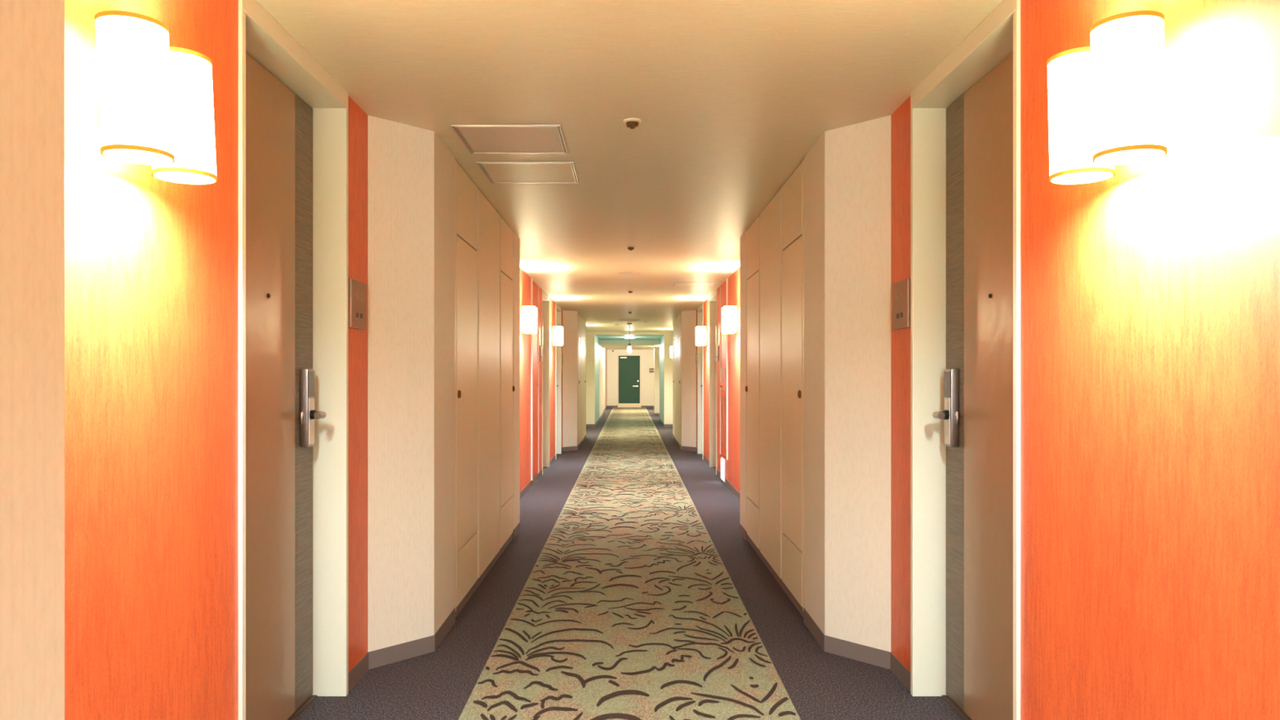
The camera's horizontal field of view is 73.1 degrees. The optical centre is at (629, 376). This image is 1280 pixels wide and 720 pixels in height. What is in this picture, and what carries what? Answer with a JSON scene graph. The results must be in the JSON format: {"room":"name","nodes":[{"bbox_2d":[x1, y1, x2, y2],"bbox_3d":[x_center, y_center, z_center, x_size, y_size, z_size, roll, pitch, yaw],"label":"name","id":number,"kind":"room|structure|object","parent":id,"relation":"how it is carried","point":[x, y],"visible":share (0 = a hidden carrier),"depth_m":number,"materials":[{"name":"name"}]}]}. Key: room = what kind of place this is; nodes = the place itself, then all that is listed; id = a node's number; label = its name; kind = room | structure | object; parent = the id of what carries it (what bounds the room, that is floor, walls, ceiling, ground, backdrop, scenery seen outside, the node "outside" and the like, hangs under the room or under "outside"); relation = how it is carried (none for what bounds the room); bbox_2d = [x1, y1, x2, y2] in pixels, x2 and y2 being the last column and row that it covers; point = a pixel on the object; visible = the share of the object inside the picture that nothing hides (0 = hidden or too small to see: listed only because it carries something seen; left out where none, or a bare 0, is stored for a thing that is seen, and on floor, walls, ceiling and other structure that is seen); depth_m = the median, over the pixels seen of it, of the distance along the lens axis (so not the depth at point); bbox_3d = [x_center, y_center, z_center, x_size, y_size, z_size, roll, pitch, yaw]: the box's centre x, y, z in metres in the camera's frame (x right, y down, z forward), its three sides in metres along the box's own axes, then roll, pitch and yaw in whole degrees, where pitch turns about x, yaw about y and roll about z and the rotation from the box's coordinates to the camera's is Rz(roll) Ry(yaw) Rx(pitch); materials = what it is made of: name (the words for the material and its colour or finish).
{"room":"hotel corridor","nodes":[
{"label":"hotel corridor","id":0,"kind":"room"},
{"bbox_2d":[0,0,64,719],"bbox_3d":[-1.080,0.027,-0.207,0.480,2.166,2.985,0,0,0],"label":"wall","id":1,"kind":"structure","parent":0,"point":[32,32],"depth_m":1.21,"materials":[{"name":"beige paper"}]},
{"bbox_2d":[64,0,368,719],"bbox_3d":[-1.188,0.027,2.385,0.265,2.166,2.200,0,0,0],"label":"wall","id":2,"kind":"structure","parent":0,"point":[151,264],"depth_m":1.94,"materials":[{"name":"orange paper"}]},
{"bbox_2d":[94,10,217,184],"bbox_3d":[-0.968,-0.550,1.747,0.174,0.256,0.298,0,0,0],"label":"wall light","id":3,"kind":"object","parent":2,"relation":"attached to","point":[156,98],"visible":1,"depth_m":1.64,"materials":[{"name":"white fabric"}]},
{"bbox_2d":[238,0,348,719],"bbox_3d":[-1.137,0.062,2.772,0.185,2.236,0.883,0,0,0],"label":"door","id":4,"kind":"structure","parent":2,"relation":"in","point":[293,115],"depth_m":2.95,"materials":[{"name":"beige paint"}]},
{"bbox_2d":[348,278,366,329],"bbox_3d":[-1.046,-0.277,3.325,0.018,0.182,0.190,0,0,0],"label":"plate","id":5,"kind":"object","parent":2,"relation":"attached to","point":[357,290],"visible":1,"depth_m":3.30,"materials":[{"name":"brown metal"}]},
{"bbox_2d":[368,115,519,652],"bbox_3d":[-1.080,0.027,5.168,0.480,2.166,3.365,0,0,0],"label":"wall","id":6,"kind":"structure","parent":0,"point":[411,171],"depth_m":3.64,"materials":[{"name":"beige paint"}]},
{"bbox_2d":[348,480,531,691],"bbox_3d":[-1.079,1.145,6.237,0.483,0.070,6.046,0,0,0],"label":"baseboard","id":7,"kind":"structure","parent":6,"relation":"attached to","point":[389,655],"depth_m":3.65,"materials":[{"name":"grey plastic"}]},
{"bbox_2d":[520,267,562,491],"bbox_3d":[-1.188,0.027,10.255,0.265,2.166,6.810,0,0,0],"label":"wall","id":8,"kind":"structure","parent":0,"point":[525,280],"depth_m":9.11,"materials":[{"name":"orange paint"}]},
{"bbox_2d":[520,305,537,333],"bbox_3d":[-0.974,-0.550,8.290,0.162,0.256,0.298,0,0,0],"label":"wall light","id":9,"kind":"object","parent":8,"relation":"attached to","point":[529,320],"visible":0.98,"depth_m":8.15,"materials":[{"name":"white fabric"}]},
{"bbox_2d":[538,469,542,478],"bbox_3d":[-1.186,1.145,10.200,0.268,0.070,0.420,0,0,0],"label":"baseboard","id":10,"kind":"structure","parent":8,"relation":"attached to","point":[540,471],"depth_m":10.16,"materials":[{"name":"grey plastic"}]},
{"bbox_2d":[539,345,542,361],"bbox_3d":[-1.046,-0.277,10.260,0.018,0.182,0.190,0,0,0],"label":"plate","id":11,"kind":"object","parent":8,"relation":"attached to","point":[540,346],"visible":1,"depth_m":10.21,"materials":[{"name":"brown metal"}]},
{"bbox_2d":[542,288,549,475],"bbox_3d":[-1.137,0.062,10.863,0.185,2.236,0.905,0,0,0],"label":"door","id":12,"kind":"structure","parent":8,"relation":"in","point":[545,297],"depth_m":11.29,"materials":[{"name":"beige paint"}]},
{"bbox_2d":[549,454,555,466],"bbox_3d":[-1.186,1.145,11.822,0.268,0.070,1.015,0,0,0],"label":"baseboard","id":13,"kind":"structure","parent":8,"relation":"attached to","point":[552,460],"depth_m":11.78,"materials":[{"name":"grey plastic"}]},
{"bbox_2d":[550,325,563,346],"bbox_3d":[-0.974,-0.550,11.550,0.162,0.256,0.298,0,0,0],"label":"wall light","id":14,"kind":"object","parent":8,"relation":"attached to","point":[557,331],"visible":1,"depth_m":11.42,"materials":[{"name":"white fabric"}]},
{"bbox_2d":[555,302,561,459],"bbox_3d":[-1.137,0.062,12.803,0.185,2.236,0.945,0,0,0],"label":"door","id":15,"kind":"structure","parent":8,"relation":"in","point":[558,309],"depth_m":13.25,"materials":[{"name":"beige paint"}]},
{"bbox_2d":[562,310,586,447],"bbox_3d":[-1.080,0.027,15.320,0.480,2.166,3.320,0,0,0],"label":"wall","id":16,"kind":"structure","parent":0,"point":[570,318],"depth_m":13.79,"materials":[{"name":"paint"}]},
{"bbox_2d":[563,435,586,451],"bbox_3d":[-1.079,1.145,15.320,0.483,0.070,3.320,0,0,0],"label":"baseboard","id":17,"kind":"structure","parent":16,"relation":"attached to","point":[576,447],"depth_m":13.83,"materials":[{"name":"grey plastic"}]},
{"bbox_2d":[586,332,595,424],"bbox_3d":[-1.068,0.027,20.350,0.504,2.166,0.100,0,0,0],"label":"wall","id":18,"kind":"structure","parent":0,"point":[590,336],"depth_m":20.30,"materials":[{"name":"beige paint"}]},
{"bbox_2d":[586,424,595,426],"bbox_3d":[-1.067,1.145,20.349,0.507,0.070,0.103,0,0,0],"label":"baseboard","id":19,"kind":"structure","parent":18,"relation":"attached to","point":[587,425],"depth_m":20.30,"materials":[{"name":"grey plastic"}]},
{"bbox_2d":[595,335,603,422],"bbox_3d":[-1.068,0.027,23.500,0.504,2.166,6.200,0,0,0],"label":"wall","id":20,"kind":"structure","parent":0,"point":[597,340],"depth_m":22.99,"materials":[{"name":"paint"}]},
{"bbox_2d":[603,347,607,409],"bbox_3d":[-1.095,0.027,30.050,0.450,2.166,6.900,0,0,0],"label":"wall","id":21,"kind":"structure","parent":0,"point":[605,350],"depth_m":31.15,"materials":[{"name":"beige paint"}]},
{"bbox_2d":[256,0,1002,332],"bbox_3d":[0.000,-1.106,7.550,3.000,0.100,25.500,0,0,0],"label":"ceiling","id":22,"kind":"structure","parent":0,"point":[730,98],"depth_m":3.20,"materials":[{"name":"paint"}]},
{"bbox_2d":[450,124,568,154],"bbox_3d":[-0.517,-1.053,3.840,0.460,0.006,0.460,0,0,0],"label":"ceiling hatch","id":23,"kind":"object","parent":22,"relation":"attached to","point":[481,139],"visible":1,"depth_m":3.82,"materials":[{"name":"paint"}]},
{"bbox_2d":[475,161,579,183],"bbox_3d":[-0.512,-1.053,4.463,0.480,0.006,0.455,0,0,0],"label":"ceiling hatch","id":24,"kind":"object","parent":22,"relation":"attached to","point":[499,172],"visible":1,"depth_m":4.45,"materials":[{"name":"paint"}]},
{"bbox_2d":[617,319,640,321],"bbox_3d":[0.000,-1.037,15.950,0.420,0.038,0.420,0,0,0],"label":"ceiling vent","id":25,"kind":"object","parent":22,"relation":"in","point":[624,320],"visible":1,"depth_m":15.84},
{"bbox_2d":[626,323,631,353],"bbox_3d":[0.000,-0.756,17.000,0.100,0.600,0.100,0,0,0],"label":"pendant light","id":26,"kind":"object","parent":22,"relation":"hanging from","point":[628,348],"visible":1,"depth_m":16.97,"materials":[{"name":"plastic"}]},
{"bbox_2d":[595,332,664,334],"bbox_3d":[0.000,-1.077,20.350,1.631,0.159,0.100,0,0,0],"label":"beam","id":27,"kind":"structure","parent":22,"relation":"attached to","point":[596,333],"depth_m":20.30,"materials":[{"name":"beige paint"}]},
{"bbox_2d":[618,271,640,275],"bbox_3d":[0.000,-1.052,8.820,0.224,0.007,0.224,0,0,0],"label":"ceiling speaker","id":28,"kind":"object","parent":22,"relation":"attached to","point":[626,273],"visible":1,"depth_m":8.79,"materials":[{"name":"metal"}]},
{"bbox_2d":[626,245,635,250],"bbox_3d":[0.012,-1.039,6.990,0.074,0.034,0.074,0,0,0],"label":"sprinkler","id":29,"kind":"object","parent":22,"relation":"attached to","point":[629,247],"visible":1,"depth_m":6.97,"materials":[{"name":"plastic"}]},
{"bbox_2d":[623,118,641,128],"bbox_3d":[0.012,-1.039,3.560,0.074,0.034,0.074,0,0,0],"label":"sprinkler","id":30,"kind":"object","parent":22,"relation":"attached to","point":[632,123],"visible":1,"depth_m":3.54,"materials":[{"name":"plastic"}]},
{"bbox_2d":[672,282,715,286],"bbox_3d":[0.730,-1.053,9.845,0.460,0.006,0.450,0,0,0],"label":"ceiling hatch","id":31,"kind":"object","parent":22,"relation":"attached to","point":[677,284],"visible":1,"depth_m":9.83,"materials":[{"name":"paint"}]},
{"bbox_2d":[294,407,964,719],"bbox_3d":[0.000,1.240,14.300,3.000,0.120,39.000,0,0,0],"label":"floor","id":32,"kind":"structure","parent":0,"point":[438,684],"depth_m":3.79,"materials":[{"name":"grey carpet"}]},
{"bbox_2d":[457,407,800,719],"bbox_3d":[0.000,1.177,14.225,1.254,0.007,38.250,0,0,0],"label":"carpet runner","id":33,"kind":"object","parent":32,"relation":"on","point":[628,608],"visible":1,"depth_m":4.18,"materials":[{"name":"beige carpet"}]},
{"bbox_2d":[595,334,663,340],"bbox_3d":[0.000,-1.058,21.900,3.000,0.123,3.000,0,0,0],"label":"ceiling","id":34,"kind":"structure","parent":0,"point":[601,337],"depth_m":21.86,"materials":[{"name":"teal paint"}]},
{"bbox_2d":[600,344,659,347],"bbox_3d":[0.000,-1.004,25.050,3.000,0.233,3.100,0,0,0],"label":"ceiling","id":35,"kind":"structure","parent":0,"point":[602,345],"depth_m":24.52,"materials":[{"name":"paint"}]},
{"bbox_2d":[599,340,659,344],"bbox_3d":[0.119,-1.004,23.450,1.870,0.233,0.100,0,0,0],"label":"beam","id":36,"kind":"structure","parent":35,"relation":"attached to","point":[601,342],"depth_m":23.40,"materials":[{"name":"beige paint"}]},
{"bbox_2d":[605,347,653,349],"bbox_3d":[0.000,-1.106,30.200,3.000,0.100,7.200,0,0,0],"label":"ceiling","id":37,"kind":"structure","parent":0,"point":[606,348],"depth_m":31.68,"materials":[{"name":"paint"}]},
{"bbox_2d":[607,349,653,407],"bbox_3d":[0.000,0.062,33.600,3.000,2.236,0.200,0,0,0],"label":"wall","id":38,"kind":"structure","parent":0,"point":[646,356],"depth_m":33.50,"materials":[{"name":"beige paint"}]},
{"bbox_2d":[617,355,640,407],"bbox_3d":[-0.005,0.180,33.430,0.910,2.000,0.140,0,0,0],"label":"door","id":39,"kind":"structure","parent":38,"relation":"in","point":[628,366],"depth_m":33.45,"materials":[{"name":"green metal"}]},
{"bbox_2d":[641,405,653,407],"bbox_3d":[0.780,1.145,33.495,0.640,0.070,0.010,0,0,0],"label":"baseboard","id":40,"kind":"structure","parent":38,"relation":"attached to","point":[642,406],"depth_m":33.49,"materials":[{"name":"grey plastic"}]},
{"bbox_2d":[653,347,659,413],"bbox_3d":[1.045,0.027,26.750,0.550,2.166,0.500,0,0,0],"label":"wall","id":41,"kind":"structure","parent":0,"point":[656,350],"depth_m":26.50,"materials":[{"name":"yellow paint"}]},
{"bbox_2d":[659,335,663,422],"bbox_3d":[1.068,0.057,21.900,0.504,2.107,3.000,0,0,0],"label":"wall","id":42,"kind":"structure","parent":0,"point":[661,340],"depth_m":21.90,"materials":[{"name":"paint"}]},
{"bbox_2d":[663,332,672,424],"bbox_3d":[1.068,0.027,20.350,0.504,2.166,0.100,0,0,0],"label":"wall","id":43,"kind":"structure","parent":0,"point":[668,336],"depth_m":20.30,"materials":[{"name":"beige paint"}]},
{"bbox_2d":[663,424,672,426],"bbox_3d":[1.067,1.145,20.349,0.507,0.070,0.103,0,0,0],"label":"baseboard","id":44,"kind":"structure","parent":43,"relation":"attached to","point":[664,425],"depth_m":20.30,"materials":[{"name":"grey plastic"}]},
{"bbox_2d":[672,310,696,447],"bbox_3d":[1.080,0.027,15.320,0.480,2.166,3.320,0,0,0],"label":"wall","id":45,"kind":"structure","parent":0,"point":[687,318],"depth_m":13.79,"materials":[{"name":"beige paint"}]},
{"bbox_2d":[675,316,678,441],"bbox_3d":[0.854,0.043,15.064,0.025,2.185,1.448,0,0,0],"label":"panel","id":46,"kind":"object","parent":45,"relation":"attached to","point":[677,318],"visible":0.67,"depth_m":15.24,"materials":[{"name":"laminate"}]},
{"bbox_2d":[672,434,696,451],"bbox_3d":[1.079,1.145,15.320,0.483,0.070,3.320,0,0,0],"label":"baseboard","id":47,"kind":"structure","parent":45,"relation":"attached to","point":[682,447],"depth_m":13.81,"materials":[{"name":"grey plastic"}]},
{"bbox_2d":[696,266,740,493],"bbox_3d":[1.187,0.027,10.225,0.266,2.166,6.870,0,0,0],"label":"wall","id":48,"kind":"structure","parent":0,"point":[734,280],"depth_m":9.05,"materials":[{"name":"orange paint"}]},
{"bbox_2d":[697,302,703,454],"bbox_3d":[1.137,0.062,12.803,0.185,2.236,0.945,0,0,0],"label":"door","id":49,"kind":"structure","parent":48,"relation":"in","point":[700,309],"depth_m":13.25,"materials":[{"name":"beige paint"}]},
{"bbox_2d":[695,325,708,346],"bbox_3d":[0.974,-0.550,11.550,0.162,0.256,0.298,0,0,0],"label":"wall light","id":50,"kind":"object","parent":48,"relation":"attached to","point":[700,331],"visible":1,"depth_m":11.42,"materials":[{"name":"white fabric"}]},
{"bbox_2d":[702,454,709,466],"bbox_3d":[1.186,1.145,11.822,0.268,0.070,1.015,0,0,0],"label":"baseboard","id":51,"kind":"structure","parent":48,"relation":"attached to","point":[707,461],"depth_m":11.79,"materials":[{"name":"grey plastic"}]},
{"bbox_2d":[709,288,716,475],"bbox_3d":[1.137,0.062,10.863,0.185,2.236,0.905,0,0,0],"label":"door","id":52,"kind":"structure","parent":48,"relation":"in","point":[713,297],"depth_m":11.29,"materials":[{"name":"beige paint"}]},
{"bbox_2d":[715,345,719,361],"bbox_3d":[1.046,-0.277,10.260,0.018,0.182,0.190,0,0,0],"label":"plate","id":53,"kind":"object","parent":48,"relation":"attached to","point":[717,346],"visible":1,"depth_m":10.21,"materials":[{"name":"brown metal"}]},
{"bbox_2d":[720,457,724,482],"bbox_3d":[1.045,1.035,9.660,0.016,0.250,0.320,0,0,0],"label":"lamp","id":54,"kind":"object","parent":48,"relation":"attached to","point":[722,460],"visible":1,"depth_m":9.59,"materials":[{"name":"white plastic"}]},
{"bbox_2d":[720,458,724,480],"bbox_3d":[1.040,1.035,9.660,0.005,0.220,0.290,0,0,0],"label":"diffuser","id":55,"kind":"object","parent":54,"relation":"attached to","point":[722,460],"depth_m":9.64,"materials":[{"name":"beige plastic"}]},
{"bbox_2d":[721,305,739,333],"bbox_3d":[0.974,-0.550,8.290,0.162,0.256,0.298,0,0,0],"label":"wall light","id":56,"kind":"object","parent":48,"relation":"attached to","point":[729,320],"visible":1,"depth_m":8.15,"materials":[{"name":"white fabric"}]},
{"bbox_2d":[740,115,890,652],"bbox_3d":[1.080,0.027,5.138,0.480,2.166,3.305,0,0,0],"label":"wall","id":57,"kind":"structure","parent":0,"point":[847,170],"depth_m":3.63,"materials":[{"name":"beige paint"}]},
{"bbox_2d":[760,159,804,610],"bbox_3d":[0.854,0.043,4.884,0.025,2.185,1.438,0,0,0],"label":"panel","id":58,"kind":"object","parent":57,"relation":"attached to","point":[771,216],"visible":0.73,"depth_m":5.11,"materials":[{"name":"laminate"}]},
{"bbox_2d":[716,469,910,691],"bbox_3d":[1.079,1.145,6.812,0.483,0.070,7.196,0,0,0],"label":"baseboard","id":59,"kind":"structure","parent":57,"relation":"attached to","point":[872,655],"depth_m":3.66,"materials":[{"name":"grey plastic"}]},
{"bbox_2d":[890,0,1279,719],"bbox_3d":[1.188,0.027,2.252,0.265,2.166,2.465,0,0,0],"label":"wall","id":60,"kind":"structure","parent":0,"point":[1150,291],"depth_m":1.74,"materials":[{"name":"orange wood"}]},
{"bbox_2d":[892,278,910,329],"bbox_3d":[1.046,-0.277,3.325,0.018,0.182,0.190,0,0,0],"label":"plate","id":61,"kind":"object","parent":60,"relation":"attached to","point":[900,290],"visible":1,"depth_m":3.30,"materials":[{"name":"brown metal"}]},
{"bbox_2d":[910,0,1020,719],"bbox_3d":[1.137,0.062,2.772,0.185,2.236,0.883,0,0,0],"label":"door","id":62,"kind":"structure","parent":60,"relation":"in","point":[965,115],"depth_m":2.96,"materials":[{"name":"beige paint"}]},
{"bbox_2d":[1046,10,1167,184],"bbox_3d":[0.974,-0.550,1.747,0.162,0.256,0.298,0,0,0],"label":"wall light","id":63,"kind":"object","parent":60,"relation":"attached to","point":[1107,97],"visible":1,"depth_m":1.64,"materials":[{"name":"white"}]},
{"bbox_3d":[-1.218,0.062,9.625,0.204,2.236,0.730,0,0,0],"label":"wall","id":64,"kind":"structure","parent":0,"visible":0},
{"bbox_2d":[530,278,538,486],"bbox_3d":[-1.078,0.062,9.625,0.074,2.235,0.730,0,0,0],"label":"door","id":65,"kind":"structure","parent":64,"relation":"in","point":[534,287],"depth_m":9.62,"materials":[{"name":"orange paint"}]},
{"bbox_3d":[1.188,0.027,18.640,0.265,2.166,3.320,0,0,0],"label":"wall","id":66,"kind":"structure","parent":0,"visible":0},
{"bbox_2d":[670,346,672,357],"bbox_3d":[0.974,-0.550,18.950,0.162,0.256,0.298,0,0,0],"label":"wall light","id":67,"kind":"object","parent":66,"relation":"attached to","point":[671,347],"visible":0.38,"depth_m":18.82,"materials":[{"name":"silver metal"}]},
{"bbox_3d":[1.218,0.062,9.625,0.204,2.236,0.730,0,0,0],"label":"wall","id":68,"kind":"structure","parent":0,"visible":0},
{"bbox_2d":[719,278,728,459],"bbox_3d":[1.062,-0.083,9.625,0.106,1.945,0.730,0,0,0],"label":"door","id":69,"kind":"structure","parent":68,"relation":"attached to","point":[723,384],"depth_m":9.57,"materials":[{"name":"orange paint"}]},
{"bbox_3d":[-0.868,0.028,5.217,0.003,2.164,2.123,0,0,0],"label":"wall","id":70,"kind":"structure","parent":0,"visible":0},
{"bbox_2d":[456,161,478,607],"bbox_3d":[-0.848,0.036,4.512,0.036,2.177,0.610,0,0,0],"label":"panel","id":71,"kind":"object","parent":70,"relation":"attached to","point":[467,193],"visible":0.85,"depth_m":4.47,"materials":[{"name":"laminate"}]},
{"bbox_2d":[454,159,499,610],"bbox_3d":[-0.854,0.043,4.904,0.025,2.185,1.478,0,0,0],"label":"panel","id":72,"kind":"object","parent":70,"relation":"attached to","point":[488,217],"visible":0.76,"depth_m":5.13,"materials":[{"name":"laminate"}]},
{"bbox_2d":[499,216,515,548],"bbox_3d":[-0.848,0.036,5.966,0.036,2.177,0.627,0,0,0],"label":"panel","id":73,"kind":"object","parent":70,"relation":"attached to","point":[507,388],"visible":0.77,"depth_m":5.92,"materials":[{"name":"laminate"}]},
{"bbox_3d":[-0.868,0.028,15.370,0.003,2.164,2.078,0,0,0],"label":"wall","id":74,"kind":"structure","parent":0,"visible":0},
{"bbox_2d":[578,314,581,444],"bbox_3d":[-0.848,0.036,14.680,0.036,2.177,0.597,0,0,0],"label":"panel","id":75,"kind":"object","parent":74,"relation":"attached to","point":[580,316],"visible":0.75,"depth_m":14.73,"materials":[{"name":"laminate"}]},
{"bbox_2d":[580,317,583,441],"bbox_3d":[-0.854,0.043,15.064,0.025,2.185,1.448,0,0,0],"label":"panel","id":76,"kind":"object","parent":74,"relation":"attached to","point":[582,319],"visible":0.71,"depth_m":15.47,"materials":[{"name":"laminate"}]},
{"bbox_2d":[583,320,585,437],"bbox_3d":[-0.848,0.036,16.103,0.036,2.177,0.612,0,0,0],"label":"panel","id":77,"kind":"object","parent":74,"relation":"attached to","point":[584,321],"visible":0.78,"depth_m":16.09,"materials":[{"name":"laminate"}]},
{"bbox_3d":[0.868,0.028,5.188,0.003,2.164,2.063,0,0,0],"label":"wall","id":78,"kind":"structure","parent":0,"visible":0},
{"bbox_2d":[745,214,759,549],"bbox_3d":[0.848,0.036,5.916,0.036,2.177,0.607,0,0,0],"label":"panel","id":79,"kind":"object","parent":78,"relation":"attached to","point":[753,233],"visible":0.84,"depth_m":5.85,"materials":[{"name":"laminate"}]},
{"bbox_2d":[781,162,802,607],"bbox_3d":[0.848,0.036,4.503,0.036,2.177,0.592,0,0,0],"label":"panel","id":80,"kind":"object","parent":78,"relation":"attached to","point":[792,190],"visible":0.81,"depth_m":4.50,"materials":[{"name":"laminate"}]},
{"bbox_3d":[0.868,0.028,15.370,0.003,2.164,2.078,0,0,0],"label":"wall","id":81,"kind":"structure","parent":0,"visible":0},
{"bbox_2d":[673,319,675,438],"bbox_3d":[0.848,0.036,16.103,0.036,2.177,0.612,0,0,0],"label":"panel","id":82,"kind":"object","parent":81,"relation":"attached to","point":[674,322],"visible":0.8,"depth_m":16.09,"materials":[{"name":"laminate"}]},
{"bbox_2d":[678,314,679,444],"bbox_3d":[0.848,0.036,14.680,0.036,2.177,0.597,0,0,0],"label":"panel","id":83,"kind":"object","parent":81,"relation":"attached to","point":[679,314],"visible":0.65,"depth_m":14.52,"materials":[{"name":"laminate"}]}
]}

